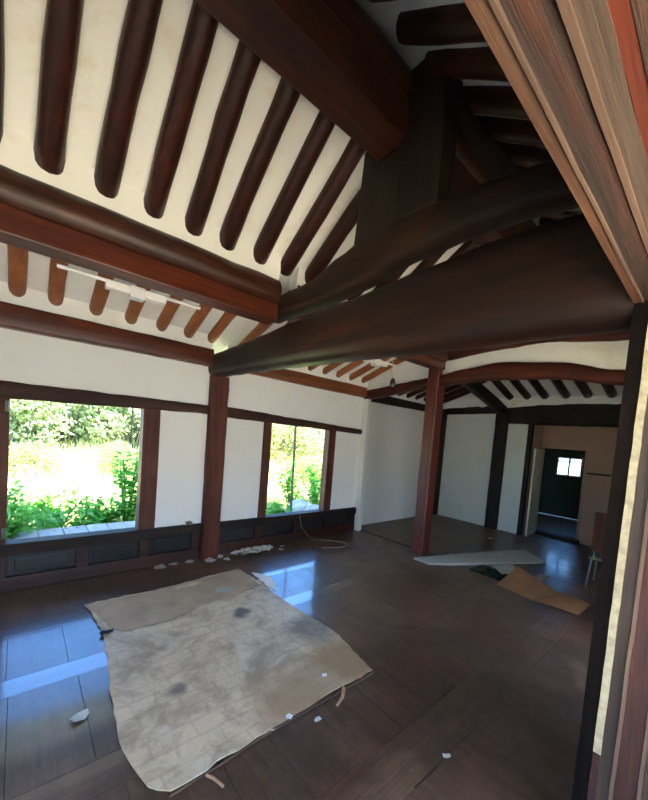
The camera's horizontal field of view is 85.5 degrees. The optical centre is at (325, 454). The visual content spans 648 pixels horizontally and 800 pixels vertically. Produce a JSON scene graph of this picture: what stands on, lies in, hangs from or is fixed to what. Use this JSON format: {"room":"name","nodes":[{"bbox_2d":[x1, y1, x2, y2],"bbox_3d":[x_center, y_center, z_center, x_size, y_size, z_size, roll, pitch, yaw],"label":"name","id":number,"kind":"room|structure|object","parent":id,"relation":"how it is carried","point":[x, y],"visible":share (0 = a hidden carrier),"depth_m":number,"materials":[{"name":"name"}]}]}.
{"room":"traditional wooden hall","nodes":[
{"label":"traditional wooden hall","id":0,"kind":"room"},
{"bbox_2d":[0,328,363,527],"bbox_3d":[-1.553,-0.088,4.148,5.720,2.010,0.155,2,4,-41],"label":"wall","id":1,"kind":"structure","parent":0,"point":[26,358],"depth_m":4.03,"materials":[{"name":"white paint"}]},
{"bbox_2d":[0,523,201,592],"bbox_3d":[-2.650,0.997,3.272,2.973,0.436,0.151,2,4,-41],"label":"wainscot","id":2,"kind":"structure","parent":1,"relation":"attached to","point":[25,563],"depth_m":3.47,"materials":[{"name":"brown wood"}]},
{"bbox_2d":[0,380,208,544],"bbox_3d":[-2.579,0.111,3.217,2.960,1.474,0.157,2,4,-41],"label":"window","id":3,"kind":"structure","parent":1,"relation":"in","point":[150,418],"depth_m":3.57,"materials":[{"name":"brown wood"}]},
{"bbox_2d":[0,301,213,366],"bbox_3d":[-2.442,-1.141,3.098,2.950,0.214,0.176,2,4,-41],"label":"beam","id":4,"kind":"structure","parent":1,"relation":"on","point":[15,317],"depth_m":3.26,"materials":[{"name":"brown wood"}]},
{"bbox_2d":[218,507,355,552],"bbox_3d":[-0.481,1.077,5.276,2.532,0.401,0.153,2,4,-41],"label":"wainscot","id":5,"kind":"structure","parent":1,"relation":"attached to","point":[238,534],"depth_m":5.09,"materials":[{"name":"brown wood"}]},
{"bbox_2d":[227,407,361,517],"bbox_3d":[-0.414,0.188,5.221,2.540,1.533,0.134,2,4,-41],"label":"window","id":6,"kind":"structure","parent":1,"relation":"in","point":[330,435],"depth_m":4.97,"materials":[{"name":"brown wood"}]},
{"bbox_2d":[248,369,366,397],"bbox_3d":[-0.290,-1.088,5.126,2.543,0.191,0.167,2,4,-42],"label":"beam","id":7,"kind":"structure","parent":1,"relation":"on","point":[290,376],"depth_m":5.15,"materials":[{"name":"brown wood"}]},
{"bbox_2d":[0,512,600,799],"bbox_3d":[1.822,1.583,4.848,12.000,0.205,4.400,2,4,-41],"label":"floor","id":8,"kind":"structure","parent":0,"point":[476,670],"depth_m":2.30,"materials":[{"name":"brown wood"}]},
{"bbox_2d":[200,375,228,559],"bbox_3d":[-1.365,0.163,4.243,0.216,2.190,0.201,2,4,-41],"label":"wooden post","id":9,"kind":"object","parent":8,"relation":"on","point":[216,430],"visible":0.82,"depth_m":4.16,"materials":[{"name":"brown wood"}]},
{"bbox_2d":[91,578,372,791],"bbox_3d":[-0.813,1.383,2.687,1.562,0.019,1.967,2,4,-41],"label":"floor mat","id":10,"kind":"object","parent":8,"relation":"on","point":[190,690],"visible":1,"depth_m":2.25,"materials":[{"name":"paper"}]},
{"bbox_2d":[84,569,264,631],"bbox_3d":[-1.279,1.310,3.246,1.497,0.014,0.630,1,4,-44],"label":"cardboard piece","id":11,"kind":"object","parent":10,"relation":"on","point":[126,612],"visible":1,"depth_m":3.11,"materials":[{"name":"beige cardboard"}]},
{"bbox_2d":[231,545,272,554],"bbox_3d":[-0.950,1.252,4.616,0.614,0.042,0.261,2,4,-41],"label":"paper shreds","id":12,"kind":"object","parent":8,"relation":"on","point":[265,547],"visible":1,"depth_m":4.61,"materials":[{"name":"white paper"}]},
{"bbox_2d":[251,572,276,592],"bbox_3d":[-0.614,1.346,3.736,0.142,0.009,0.560,2,4,-41],"label":"paper scrap","id":13,"kind":"object","parent":8,"relation":"on","point":[266,579],"visible":0.99,"depth_m":3.74,"materials":[{"name":"white paper"}]},
{"bbox_2d":[169,672,372,797],"bbox_3d":[-0.174,1.481,1.960,1.350,0.006,0.024,2,4,-42],"label":"strip","id":14,"kind":"object","parent":8,"relation":"on","point":[368,675],"visible":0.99,"depth_m":1.78,"materials":[{"name":"brown wood"}]},
{"bbox_2d":[354,399,370,530],"bbox_3d":[0.637,0.182,6.159,0.305,2.260,0.340,2,4,-41],"label":"pillar","id":15,"kind":"structure","parent":8,"relation":"on","point":[366,407],"depth_m":5.98,"materials":[{"name":"white paint"}]},
{"bbox_2d":[364,378,427,399],"bbox_3d":[1.099,-1.022,5.572,0.165,0.290,1.320,2,4,-41],"label":"tie beam","id":16,"kind":"structure","parent":15,"relation":"on","point":[383,392],"depth_m":5.45,"materials":[{"name":"brown wood"}]},
{"bbox_2d":[411,369,444,554],"bbox_3d":[1.498,0.051,5.061,0.207,2.780,0.187,2,4,-41],"label":"wooden post","id":17,"kind":"object","parent":8,"relation":"on","point":[434,400],"visible":0.89,"depth_m":5.00,"materials":[{"name":"brown wood"}]},
{"bbox_2d":[288,285,447,369],"bbox_3d":[0.663,-1.369,4.062,2.562,0.327,0.248,2,4,-41],"label":"middle purlin","id":18,"kind":"object","parent":17,"relation":"attached to","point":[435,361],"visible":0.16,"depth_m":4.58,"materials":[{"name":"brown wood"}]},
{"bbox_2d":[462,382,507,414],"bbox_3d":[2.580,-1.117,6.020,2.596,0.642,0.234,2,4,-44],"label":"beam","id":19,"kind":"structure","parent":17,"relation":"attached to","point":[478,389],"depth_m":6.23,"materials":[{"name":"brown wood"}]},
{"bbox_2d":[439,362,624,385],"bbox_3d":[2.449,-0.912,4.024,0.168,0.368,2.450,2,4,-41],"label":"tie beam","id":20,"kind":"structure","parent":17,"relation":"attached to","point":[499,370],"depth_m":4.00,"materials":[{"name":"brown wood"}]},
{"bbox_2d":[447,330,630,360],"bbox_3d":[2.451,-1.304,4.036,0.158,0.266,2.540,2,4,-41],"label":"tie beam","id":21,"kind":"structure","parent":17,"relation":"on","point":[623,335],"depth_m":3.83,"materials":[{"name":"brown wood"}]},
{"bbox_2d":[432,414,446,514],"bbox_3d":[2.582,0.227,7.978,0.167,2.280,0.166,2,4,-41],"label":"wooden post","id":22,"kind":"object","parent":8,"relation":"on","point":[444,416],"visible":0.59,"depth_m":7.89,"materials":[{"name":"brown wood"}]},
{"bbox_2d":[445,406,495,414],"bbox_3d":[3.107,-0.957,7.528,0.167,0.231,1.180,2,4,-41],"label":"beam","id":23,"kind":"structure","parent":22,"relation":"on","point":[468,410],"depth_m":7.44,"materials":[{"name":"brown wood"}]},
{"bbox_2d":[414,549,544,564],"bbox_3d":[2.281,1.495,4.972,2.140,0.031,0.510,3,3,-22],"label":"board","id":24,"kind":"object","parent":8,"relation":"on","point":[510,556],"visible":1,"depth_m":4.96,"materials":[{"name":"grey wood"}]},
{"bbox_2d":[469,564,507,580],"bbox_3d":[2.152,1.510,4.537,0.433,0.030,0.458,2,4,-41],"label":"plastic","id":25,"kind":"object","parent":8,"relation":"on","point":[483,569],"visible":0.75,"depth_m":4.49,"materials":[{"name":"black plastic"}]},
{"bbox_2d":[492,564,515,573],"bbox_3d":[2.395,1.507,4.607,0.426,0.014,0.271,4,3,-16],"label":"paper sheet","id":26,"kind":"object","parent":25,"relation":"on","point":[503,569],"visible":0.69,"depth_m":4.63,"materials":[{"name":"paper"}]},
{"bbox_2d":[484,411,508,528],"bbox_3d":[3.473,0.321,7.034,0.225,2.340,0.245,2,4,-41],"label":"wooden post","id":27,"kind":"object","parent":8,"relation":"on","point":[501,421],"visible":0.82,"depth_m":6.95,"materials":[{"name":"brown wood"}]},
{"bbox_2d":[497,566,590,614],"bbox_3d":[2.443,1.515,3.961,0.544,0.124,0.886,3,4,-31],"label":"cardboard","id":28,"kind":"object","parent":8,"relation":"on","point":[519,581],"visible":1,"depth_m":3.98,"materials":[{"name":"brown cardboard"}]},
{"bbox_2d":[584,512,606,587],"bbox_3d":[3.489,1.185,4.279,0.443,0.934,0.363,2,4,-41],"label":"wooden chair","id":29,"kind":"object","parent":8,"relation":"on","point":[597,544],"visible":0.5,"depth_m":4.24,"materials":[{"name":"brown wood"}]},
{"bbox_3d":[1.185,0.552,1.360,0.206,2.140,0.154,2,4,-41],"label":"wooden post","id":30,"kind":"object","parent":8,"relation":"on","visible":0},
{"bbox_2d":[208,213,645,376],"bbox_3d":[-0.016,-0.906,2.710,0.227,0.508,3.940,2,4,-41],"label":"cross beam","id":31,"kind":"structure","parent":30,"relation":"on","point":[555,279],"depth_m":1.71,"materials":[{"name":"brown wood"}]},
{"bbox_2d":[274,159,579,323],"bbox_3d":[0.411,-1.280,2.236,0.188,0.372,2.660,2,4,-41],"label":"cross beam","id":32,"kind":"structure","parent":31,"relation":"on","point":[539,190],"depth_m":1.92,"materials":[{"name":"brown wood"}]},
{"bbox_2d":[354,60,518,244],"bbox_3d":[0.604,-1.758,2.033,0.209,0.912,1.006,2,4,-41],"label":"strut","id":33,"kind":"object","parent":32,"relation":"on","point":[413,177],"visible":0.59,"depth_m":1.95,"materials":[{"name":"brown wood"}]},
{"bbox_2d":[397,137,536,245],"bbox_3d":[1.584,-2.040,3.123,2.803,0.450,0.258,2,4,-41],"label":"ridge purlin","id":34,"kind":"object","parent":33,"relation":"on","point":[467,174],"visible":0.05,"depth_m":2.53,"materials":[{"name":"brown wood"}]},
{"bbox_2d":[0,0,622,402],"bbox_3d":[1.547,-1.511,3.489,9.750,1.771,7.100,2,4,-41],"label":"ceiling","id":35,"kind":"structure","parent":0,"point":[102,20],"depth_m":2.05,"materials":[{"name":"paint"}]},
{"bbox_2d":[0,0,4,142],"bbox_3d":[-1.376,-2.006,1.391,0.148,0.903,1.228,2,4,-41],"label":"rafter","id":36,"kind":"object","parent":35,"relation":"attached to","point":[2,38],"visible":0.94,"depth_m":1.64,"materials":[{"name":"brown wood"}]},
{"bbox_2d":[7,244,28,296],"bbox_3d":[-2.158,-1.506,2.451,0.130,0.515,1.248,2,4,-41],"label":"rafter","id":37,"kind":"object","parent":35,"relation":"attached to","point":[17,257],"visible":0.44,"depth_m":2.66,"materials":[{"name":"orange wood"}]},
{"bbox_2d":[48,258,68,305],"bbox_3d":[-1.972,-1.501,2.613,0.116,0.514,1.247,2,4,-40],"label":"rafter","id":38,"kind":"object","parent":35,"relation":"attached to","point":[57,276],"visible":0.43,"depth_m":2.83,"materials":[{"name":"orange wood"}]},
{"bbox_2d":[33,0,84,174],"bbox_3d":[-1.169,-1.999,1.575,0.146,0.908,1.232,2,4,-43],"label":"rafter","id":39,"kind":"object","parent":35,"relation":"attached to","point":[63,18],"visible":0.94,"depth_m":1.71,"materials":[{"name":"brown wood"}]},
{"bbox_2d":[89,273,113,315],"bbox_3d":[-1.747,-1.494,2.809,0.123,0.515,1.248,2,4,-40],"label":"rafter","id":40,"kind":"object","parent":35,"relation":"attached to","point":[100,294],"visible":0.38,"depth_m":3.05,"materials":[{"name":"orange wood"}]},
{"bbox_2d":[94,0,162,198],"bbox_3d":[-0.961,-1.995,1.753,0.141,0.905,1.231,2,4,-43],"label":"rafter","id":41,"kind":"object","parent":35,"relation":"attached to","point":[137,36],"visible":0.93,"depth_m":1.81,"materials":[{"name":"brown wood"}]},
{"bbox_2d":[57,263,200,309],"bbox_3d":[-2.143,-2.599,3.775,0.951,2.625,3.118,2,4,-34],"label":"lamp","id":42,"kind":"object","parent":35,"relation":"attached to","point":[135,293],"visible":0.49,"depth_m":2.57,"materials":[{"name":"white plastic"}]},
{"bbox_2d":[125,284,150,323],"bbox_3d":[-1.534,-1.486,2.997,0.120,0.518,1.250,2,4,-40],"label":"rafter","id":43,"kind":"object","parent":35,"relation":"attached to","point":[134,308],"visible":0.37,"depth_m":3.28,"materials":[{"name":"orange wood"}]},
{"bbox_2d":[156,295,182,330],"bbox_3d":[-1.322,-1.481,3.182,0.122,0.517,1.249,2,4,-39],"label":"rafter","id":44,"kind":"object","parent":35,"relation":"attached to","point":[170,308],"visible":0.43,"depth_m":3.41,"materials":[{"name":"orange wood"}]},
{"bbox_2d":[144,0,218,218],"bbox_3d":[-0.771,-1.989,1.919,0.140,0.906,1.231,2,4,-40],"label":"rafter","id":45,"kind":"object","parent":35,"relation":"attached to","point":[201,28],"visible":0.93,"depth_m":1.93,"materials":[{"name":"brown wood"}]},
{"bbox_2d":[184,304,211,337],"bbox_3d":[-1.113,-1.473,3.365,0.120,0.519,1.250,2,4,-40],"label":"rafter","id":46,"kind":"object","parent":35,"relation":"attached to","point":[198,317],"visible":0.39,"depth_m":3.57,"materials":[{"name":"orange wood"}]},
{"bbox_2d":[208,312,236,342],"bbox_3d":[-0.920,-1.470,3.532,0.121,0.514,1.248,2,4,-39],"label":"rafter","id":47,"kind":"object","parent":35,"relation":"attached to","point":[225,320],"visible":0.4,"depth_m":3.73,"materials":[{"name":"orange wood"}]},
{"bbox_2d":[185,40,260,235],"bbox_3d":[-0.585,-1.981,2.085,0.142,0.904,1.230,2,4,-39],"label":"rafter","id":48,"kind":"object","parent":35,"relation":"attached to","point":[245,63],"visible":0.78,"depth_m":2.10,"materials":[{"name":"brown wood"}]},
{"bbox_2d":[239,322,273,344],"bbox_3d":[-0.647,-1.445,3.839,0.119,0.547,1.343,2,4,-40],"label":"rafter","id":49,"kind":"object","parent":35,"relation":"attached to","point":[260,328],"visible":0.21,"depth_m":3.94,"materials":[{"name":"orange wood"}]},
{"bbox_2d":[219,77,300,250],"bbox_3d":[-0.390,-1.976,2.254,0.146,0.908,1.233,2,4,-39],"label":"rafter","id":50,"kind":"object","parent":35,"relation":"attached to","point":[284,101],"visible":0.71,"depth_m":2.27,"materials":[{"name":"brown wood"}]},
{"bbox_2d":[253,111,335,264],"bbox_3d":[-0.172,-1.969,2.444,0.144,0.907,1.232,2,4,-39],"label":"rafter","id":51,"kind":"object","parent":35,"relation":"attached to","point":[322,127],"visible":0.68,"depth_m":2.47,"materials":[{"name":"brown wood"}]},
{"bbox_2d":[280,138,364,275],"bbox_3d":[0.035,-1.962,2.626,0.144,0.903,1.229,2,4,-40],"label":"rafter","id":52,"kind":"object","parent":35,"relation":"attached to","point":[352,154],"visible":0.59,"depth_m":2.66,"materials":[{"name":"brown wood"}]},
{"bbox_2d":[336,360,363,377],"bbox_3d":[0.614,-1.405,4.942,0.118,0.548,1.344,2,4,-40],"label":"rafter","id":53,"kind":"object","parent":35,"relation":"attached to","point":[354,364],"visible":0.33,"depth_m":5.21,"materials":[{"name":"orange wood"}]},
{"bbox_2d":[305,148,396,282],"bbox_3d":[0.245,-1.955,2.810,0.160,0.908,1.232,2,4,-41],"label":"rafter","id":54,"kind":"object","parent":35,"relation":"attached to","point":[347,221],"visible":0.3,"depth_m":2.93,"materials":[{"name":"brown wood"}]},
{"bbox_2d":[349,358,390,379],"bbox_3d":[0.829,-1.401,5.127,0.121,0.548,1.343,2,4,-40],"label":"rafter","id":55,"kind":"object","parent":35,"relation":"attached to","point":[367,367],"visible":0.3,"depth_m":5.38,"materials":[{"name":"orange wood"}]},
{"bbox_2d":[361,358,404,382],"bbox_3d":[1.041,-1.394,5.313,0.120,0.546,1.342,2,4,-40],"label":"rafter","id":56,"kind":"object","parent":35,"relation":"attached to","point":[396,361],"visible":0.46,"depth_m":5.48,"materials":[{"name":"orange wood"}]},
{"bbox_2d":[372,267,407,290],"bbox_3d":[0.847,-1.935,3.339,0.152,0.906,1.231,2,4,-41],"label":"rafter","id":57,"kind":"object","parent":35,"relation":"attached to","point":[397,276],"visible":0.07,"depth_m":3.49,"materials":[{"name":"brown wood"}]},
{"bbox_2d":[411,250,446,273],"bbox_3d":[1.036,-1.930,3.503,0.144,0.906,1.231,2,4,-40],"label":"rafter","id":58,"kind":"object","parent":35,"relation":"attached to","point":[426,263],"visible":0.08,"depth_m":3.47,"materials":[{"name":"brown wood"}]},
{"bbox_2d":[396,3,486,45],"bbox_3d":[0.699,-1.785,1.430,0.138,0.784,1.058,2,4,-41],"label":"rafter","id":59,"kind":"object","parent":35,"relation":"attached to","point":[450,24],"visible":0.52,"depth_m":1.59,"materials":[{"name":"brown wood"}]},
{"bbox_2d":[449,239,477,258],"bbox_3d":[1.251,-1.923,3.690,0.160,0.907,1.231,2,4,-41],"label":"rafter","id":60,"kind":"object","parent":35,"relation":"attached to","point":[471,244],"visible":0.07,"depth_m":3.45,"materials":[{"name":"brown wood"}]},
{"bbox_2d":[424,46,508,81],"bbox_3d":[0.877,-1.779,1.585,0.141,0.783,1.058,2,4,-41],"label":"rafter","id":61,"kind":"object","parent":35,"relation":"attached to","point":[476,63],"visible":0.33,"depth_m":1.74,"materials":[{"name":"brown wood"}]},
{"bbox_2d":[462,86,529,118],"bbox_3d":[1.079,-1.770,1.761,0.151,0.785,1.059,2,4,-41],"label":"rafter","id":62,"kind":"object","parent":35,"relation":"attached to","point":[488,100],"visible":0.23,"depth_m":1.88,"materials":[{"name":"brown wood"}]},
{"bbox_2d":[491,380,513,399],"bbox_3d":[3.191,-1.314,6.472,1.100,0.498,0.136,2,4,-37],"label":"rafter","id":63,"kind":"object","parent":35,"relation":"attached to","point":[500,386],"visible":0.54,"depth_m":6.54,"materials":[{"name":"brown wood"}]},
{"bbox_2d":[475,115,546,148],"bbox_3d":[1.275,-1.766,1.932,0.148,0.790,1.063,2,4,-41],"label":"rafter","id":64,"kind":"object","parent":35,"relation":"attached to","point":[518,131],"visible":0.28,"depth_m":2.07,"materials":[{"name":"brown wood"}]},
{"bbox_2d":[509,380,530,399],"bbox_3d":[3.394,-1.285,6.239,1.100,0.498,0.136,2,4,-37],"label":"rafter","id":65,"kind":"object","parent":35,"relation":"attached to","point":[517,384],"visible":0.55,"depth_m":6.31,"materials":[{"name":"brown wood"}]},
{"bbox_2d":[495,141,551,167],"bbox_3d":[1.475,-1.760,2.109,0.142,0.788,1.061,2,4,-41],"label":"rafter","id":66,"kind":"object","parent":35,"relation":"attached to","point":[527,156],"visible":0.17,"depth_m":2.26,"materials":[{"name":"brown wood"}]},
{"bbox_2d":[527,380,548,398],"bbox_3d":[3.583,-1.258,6.022,1.100,0.498,0.136,2,4,-37],"label":"rafter","id":67,"kind":"object","parent":35,"relation":"attached to","point":[535,384],"visible":0.51,"depth_m":6.10,"materials":[{"name":"brown wood"}]},
{"bbox_2d":[550,380,570,398],"bbox_3d":[3.799,-1.227,5.774,1.100,0.498,0.136,2,4,-37],"label":"rafter","id":68,"kind":"object","parent":35,"relation":"attached to","point":[559,385],"visible":0.52,"depth_m":5.87,"materials":[{"name":"brown wood"}]},
{"bbox_2d":[544,211,576,219],"bbox_3d":[2.052,-1.741,2.612,0.148,0.785,1.059,2,4,-41],"label":"rafter","id":69,"kind":"object","parent":35,"relation":"attached to","point":[561,215],"visible":0.06,"depth_m":2.77,"materials":[{"name":"brown wood"}]},
{"bbox_2d":[573,380,592,397],"bbox_3d":[4.002,-1.198,5.541,1.100,0.498,0.136,2,4,-37],"label":"rafter","id":70,"kind":"object","parent":35,"relation":"attached to","point":[582,386],"visible":0.43,"depth_m":5.66,"materials":[{"name":"brown wood"}]},
{"bbox_2d":[601,384,617,397],"bbox_3d":[4.211,-1.167,5.301,1.100,0.498,0.136,2,4,-37],"label":"rafter","id":71,"kind":"object","parent":35,"relation":"attached to","point":[610,390],"visible":0.32,"depth_m":5.47,"materials":[{"name":"brown wood"}]},
{"bbox_2d":[0,126,622,408],"bbox_3d":[0.863,-1.272,3.616,8.600,0.730,4.140,2,4,-41],"label":"ceiling","id":72,"kind":"structure","parent":0,"point":[16,150],"depth_m":2.80,"materials":[{"name":"paint"}]},
{"bbox_2d":[362,402,424,524],"bbox_3d":[1.564,0.182,7.139,2.640,2.300,0.080,2,4,-41],"label":"wall","id":73,"kind":"structure","parent":0,"point":[395,433],"depth_m":6.86,"materials":[{"name":"white paint"}]},
{"bbox_2d":[371,396,444,413],"bbox_3d":[1.680,-1.001,7.079,2.603,0.165,0.168,2,4,-42],"label":"beam","id":74,"kind":"structure","parent":73,"relation":"on","point":[392,401],"depth_m":6.78,"materials":[{"name":"brown wood"}]},
{"bbox_2d":[367,340,628,389],"bbox_3d":[2.029,-1.599,4.544,0.070,1.505,3.930,2,4,-41],"label":"wall","id":75,"kind":"structure","parent":0,"point":[612,355],"depth_m":4.00,"materials":[{"name":"paint"}]},
{"bbox_2d":[438,414,617,545],"bbox_3d":[4.123,0.413,6.666,0.600,2.340,3.940,2,4,-41],"label":"wall","id":76,"kind":"structure","parent":0,"point":[468,444],"depth_m":6.85,"materials":[{"name":"grey paint"}]},
{"bbox_2d":[516,424,533,534],"bbox_3d":[3.800,0.478,6.653,0.120,2.120,0.070,2,4,-41],"label":"trim","id":77,"kind":"structure","parent":76,"relation":"attached to","point":[530,433],"depth_m":6.62,"materials":[{"name":"brown wood"}]},
{"bbox_2d":[508,404,620,427],"bbox_3d":[4.448,-0.679,6.000,0.207,0.465,2.720,2,4,-41],"label":"beam","id":78,"kind":"structure","parent":76,"relation":"attached to","point":[583,415],"depth_m":6.10,"materials":[{"name":"brown wood"}]},
{"bbox_2d":[538,448,585,519],"bbox_3d":[5.582,0.429,7.580,2.800,2.600,2.800,2,4,-41],"label":"wall","id":79,"kind":"structure","parent":0,"point":[560,495],"depth_m":9.03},
{"bbox_2d":[524,446,587,543],"bbox_3d":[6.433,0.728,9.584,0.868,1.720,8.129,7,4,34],"label":"door frame","id":80,"kind":"structure","parent":79,"relation":"in","point":[538,457],"depth_m":6.57,"materials":[{"name":"paint"}]},
{"bbox_2d":[556,456,582,477],"bbox_3d":[6.190,0.315,8.887,0.050,0.480,0.550,2,4,-41],"label":"window","id":81,"kind":"structure","parent":79,"relation":"in","point":[566,466],"depth_m":8.87,"materials":[{"name":"white glass"}]},
{"bbox_3d":[2.313,0.130,2.364,9.400,3.050,0.100,2,4,-41],"label":"wall","id":82,"kind":"structure","parent":0,"visible":0},
{"bbox_2d":[464,0,647,799],"bbox_3d":[0.234,0.436,0.400,3.000,2.325,0.334,2,4,-41],"label":"door frame","id":83,"kind":"structure","parent":82,"relation":"in","point":[578,69],"depth_m":0.77,"materials":[{"name":"orange wood"}]},
{"bbox_3d":[-2.374,-0.503,0.666,0.120,4.150,4.400,2,4,-41],"label":"wall","id":84,"kind":"structure","parent":0,"visible":0},
{"bbox_2d":[0,164,281,324],"bbox_3d":[-1.569,-1.381,2.117,2.965,0.379,0.246,2,4,-41],"label":"middle purlin","id":85,"kind":"object","parent":84,"relation":"attached to","point":[39,217],"visible":0.99,"depth_m":2.25,"materials":[{"name":"brown wood"}]},
{"bbox_2d":[194,0,411,160],"bbox_3d":[-0.692,-2.113,1.151,2.978,0.451,0.256,2,4,-41],"label":"ridge purlin","id":86,"kind":"object","parent":84,"relation":"attached to","point":[331,52],"visible":0.91,"depth_m":1.73,"materials":[{"name":"brown wood"}]},
{"label":"outside","id":87,"kind":"structure","parent":0,"visible":0},
{"bbox_2d":[8,416,322,527],"bbox_3d":[-3.506,-0.124,14.646,30.000,2.130,18.000,2,4,-41],"label":"bank","id":88,"kind":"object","parent":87,"point":[89,457],"visible":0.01,"depth_m":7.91,"materials":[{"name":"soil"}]},
{"bbox_2d":[7,479,30,518],"bbox_3d":[-3.701,0.944,3.963,0.650,1.348,0.784,5,3,9],"label":"leafy weed","id":89,"kind":"object","parent":88,"relation":"on","point":[15,493],"visible":0.26,"depth_m":4.04,"materials":[{"name":"green plant"}]},
{"bbox_2d":[8,441,60,479],"bbox_3d":[-5.595,0.153,6.641,0.977,0.793,0.999,2,4,-43],"label":"bush","id":90,"kind":"object","parent":88,"relation":"on","point":[27,456],"visible":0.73,"depth_m":6.58,"materials":[{"name":"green plant"}]},
{"bbox_2d":[9,399,73,450],"bbox_3d":[-7.312,-1.240,7.812,2.842,2.711,2.650,2,4,-43],"label":"bush","id":91,"kind":"object","parent":88,"relation":"on","point":[34,412],"visible":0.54,"depth_m":7.93,"materials":[{"name":"green plant"}]},
{"bbox_2d":[7,512,78,533],"bbox_3d":[-3.376,1.137,4.158,0.893,0.931,0.845,5,3,15],"label":"leafy weed","id":92,"kind":"object","parent":88,"relation":"on","point":[40,519],"visible":0.09,"depth_m":4.08,"materials":[{"name":"green plant"}]},
{"bbox_2d":[15,483,88,527],"bbox_3d":[-3.878,0.913,4.907,0.854,0.891,0.808,1,4,-44],"label":"leafy weed","id":93,"kind":"object","parent":88,"relation":"on","point":[39,502],"visible":0.38,"depth_m":4.95,"materials":[{"name":"green plant"}]},
{"bbox_2d":[6,521,134,539],"bbox_3d":[-3.013,1.235,3.724,3.626,0.690,0.819,2,4,-41],"label":"deck","id":94,"kind":"object","parent":88,"relation":"on","point":[128,524],"visible":0.2,"depth_m":4.07,"materials":[{"name":"grey wood"}]},
{"bbox_2d":[6,504,38,538],"bbox_3d":[-3.402,0.837,3.703,0.621,0.648,0.588,1,4,-45],"label":"leafy weed","id":95,"kind":"object","parent":94,"relation":"on","point":[12,525],"visible":0.71,"depth_m":3.70,"materials":[{"name":"green plant"}]},
{"bbox_2d":[32,502,115,529],"bbox_3d":[-3.266,1.060,4.616,0.854,0.891,0.808,3,4,-30],"label":"leafy weed","id":96,"kind":"object","parent":88,"relation":"on","point":[99,518],"visible":0.4,"depth_m":4.50,"materials":[{"name":"green plant"}]},
{"bbox_2d":[9,403,139,445],"bbox_3d":[-6.657,-1.467,9.316,2.977,2.840,2.776,4,3,-11],"label":"bush","id":97,"kind":"object","parent":88,"relation":"on","point":[77,411],"visible":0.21,"depth_m":9.05,"materials":[{"name":"green plant"}]},
{"bbox_2d":[74,492,130,523],"bbox_3d":[-3.247,0.946,5.077,0.661,0.729,0.699,2,4,-43],"label":"leafy weed","id":98,"kind":"object","parent":88,"relation":"on","point":[99,500],"visible":0.38,"depth_m":5.02,"materials":[{"name":"green plant"}]},
{"bbox_2d":[83,406,140,447],"bbox_3d":[-5.314,-1.295,10.002,2.707,2.582,2.524,3,3,-21],"label":"bush","id":99,"kind":"object","parent":88,"relation":"on","point":[135,428],"visible":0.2,"depth_m":9.29,"materials":[{"name":"green plant"}]},
{"bbox_2d":[94,440,138,477],"bbox_3d":[-4.822,0.151,8.134,1.163,0.944,1.189,7,4,39],"label":"bush","id":100,"kind":"object","parent":88,"relation":"on","point":[104,453],"visible":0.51,"depth_m":7.99,"materials":[{"name":"green plant"}]},
{"bbox_2d":[105,449,138,521],"bbox_3d":[-2.884,0.604,5.287,0.714,1.483,0.864,2,4,-40],"label":"leafy weed","id":101,"kind":"object","parent":88,"relation":"on","point":[121,474],"visible":0.62,"depth_m":5.13,"materials":[{"name":"green plant"}]},
{"bbox_2d":[266,498,290,513],"bbox_3d":[-0.966,1.170,6.386,0.745,0.777,0.705,2,4,-40],"label":"leafy weed","id":102,"kind":"object","parent":88,"relation":"on","point":[275,507],"visible":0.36,"depth_m":6.32,"materials":[{"name":"green plant"}]},
{"bbox_2d":[271,458,312,504],"bbox_3d":[-0.776,0.756,7.617,0.686,1.424,0.828,2,4,-39],"label":"leafy weed","id":103,"kind":"object","parent":88,"relation":"on","point":[288,480],"visible":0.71,"depth_m":7.58,"materials":[{"name":"green plant"}]},
{"bbox_2d":[289,426,296,511],"bbox_3d":[-0.595,0.145,6.493,0.104,2.701,0.044,2,4,-41],"label":"pole","id":104,"kind":"object","parent":88,"relation":"on","point":[295,427],"visible":0.57,"depth_m":6.49,"materials":[{"name":"grey metal"}]},
{"bbox_2d":[270,423,317,466],"bbox_3d":[-1.708,-0.491,11.843,2.498,1.983,2.442,7,4,34],"label":"bush","id":105,"kind":"object","parent":88,"relation":"on","point":[277,453],"visible":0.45,"depth_m":11.83,"materials":[{"name":"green plant"}]},
{"bbox_2d":[285,499,310,511],"bbox_3d":[-0.474,1.096,7.044,0.702,0.339,0.710,2,4,-41],"label":"rock","id":106,"kind":"object","parent":88,"relation":"on","point":[301,505],"visible":0.27,"depth_m":6.89,"materials":[{"name":"white stone"}]},
{"bbox_2d":[273,425,324,456],"bbox_3d":[-0.623,-1.215,13.506,3.113,2.969,2.902,6,4,29],"label":"bush","id":107,"kind":"object","parent":88,"relation":"on","point":[318,440],"visible":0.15,"depth_m":12.56,"materials":[{"name":"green plant"}]},
{"bbox_2d":[295,455,321,483],"bbox_3d":[-0.384,0.541,10.190,1.279,1.039,1.308,7,4,38],"label":"bush","id":108,"kind":"object","parent":88,"relation":"on","point":[303,463],"visible":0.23,"depth_m":10.17,"materials":[{"name":"green plant"}]},
{"bbox_2d":[303,455,321,495],"bbox_3d":[-0.276,0.668,8.464,0.623,1.294,0.754,6,4,31],"label":"leafy weed","id":109,"kind":"object","parent":88,"relation":"on","point":[313,473],"visible":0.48,"depth_m":8.40,"materials":[{"name":"green plant"}]},
{"bbox_2d":[304,476,320,504],"bbox_3d":[-0.186,1.073,7.356,0.716,1.230,0.593,3,4,-29],"label":"leafy weed","id":110,"kind":"object","parent":88,"relation":"on","point":[311,491],"visible":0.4,"depth_m":7.30,"materials":[{"name":"green plant"}]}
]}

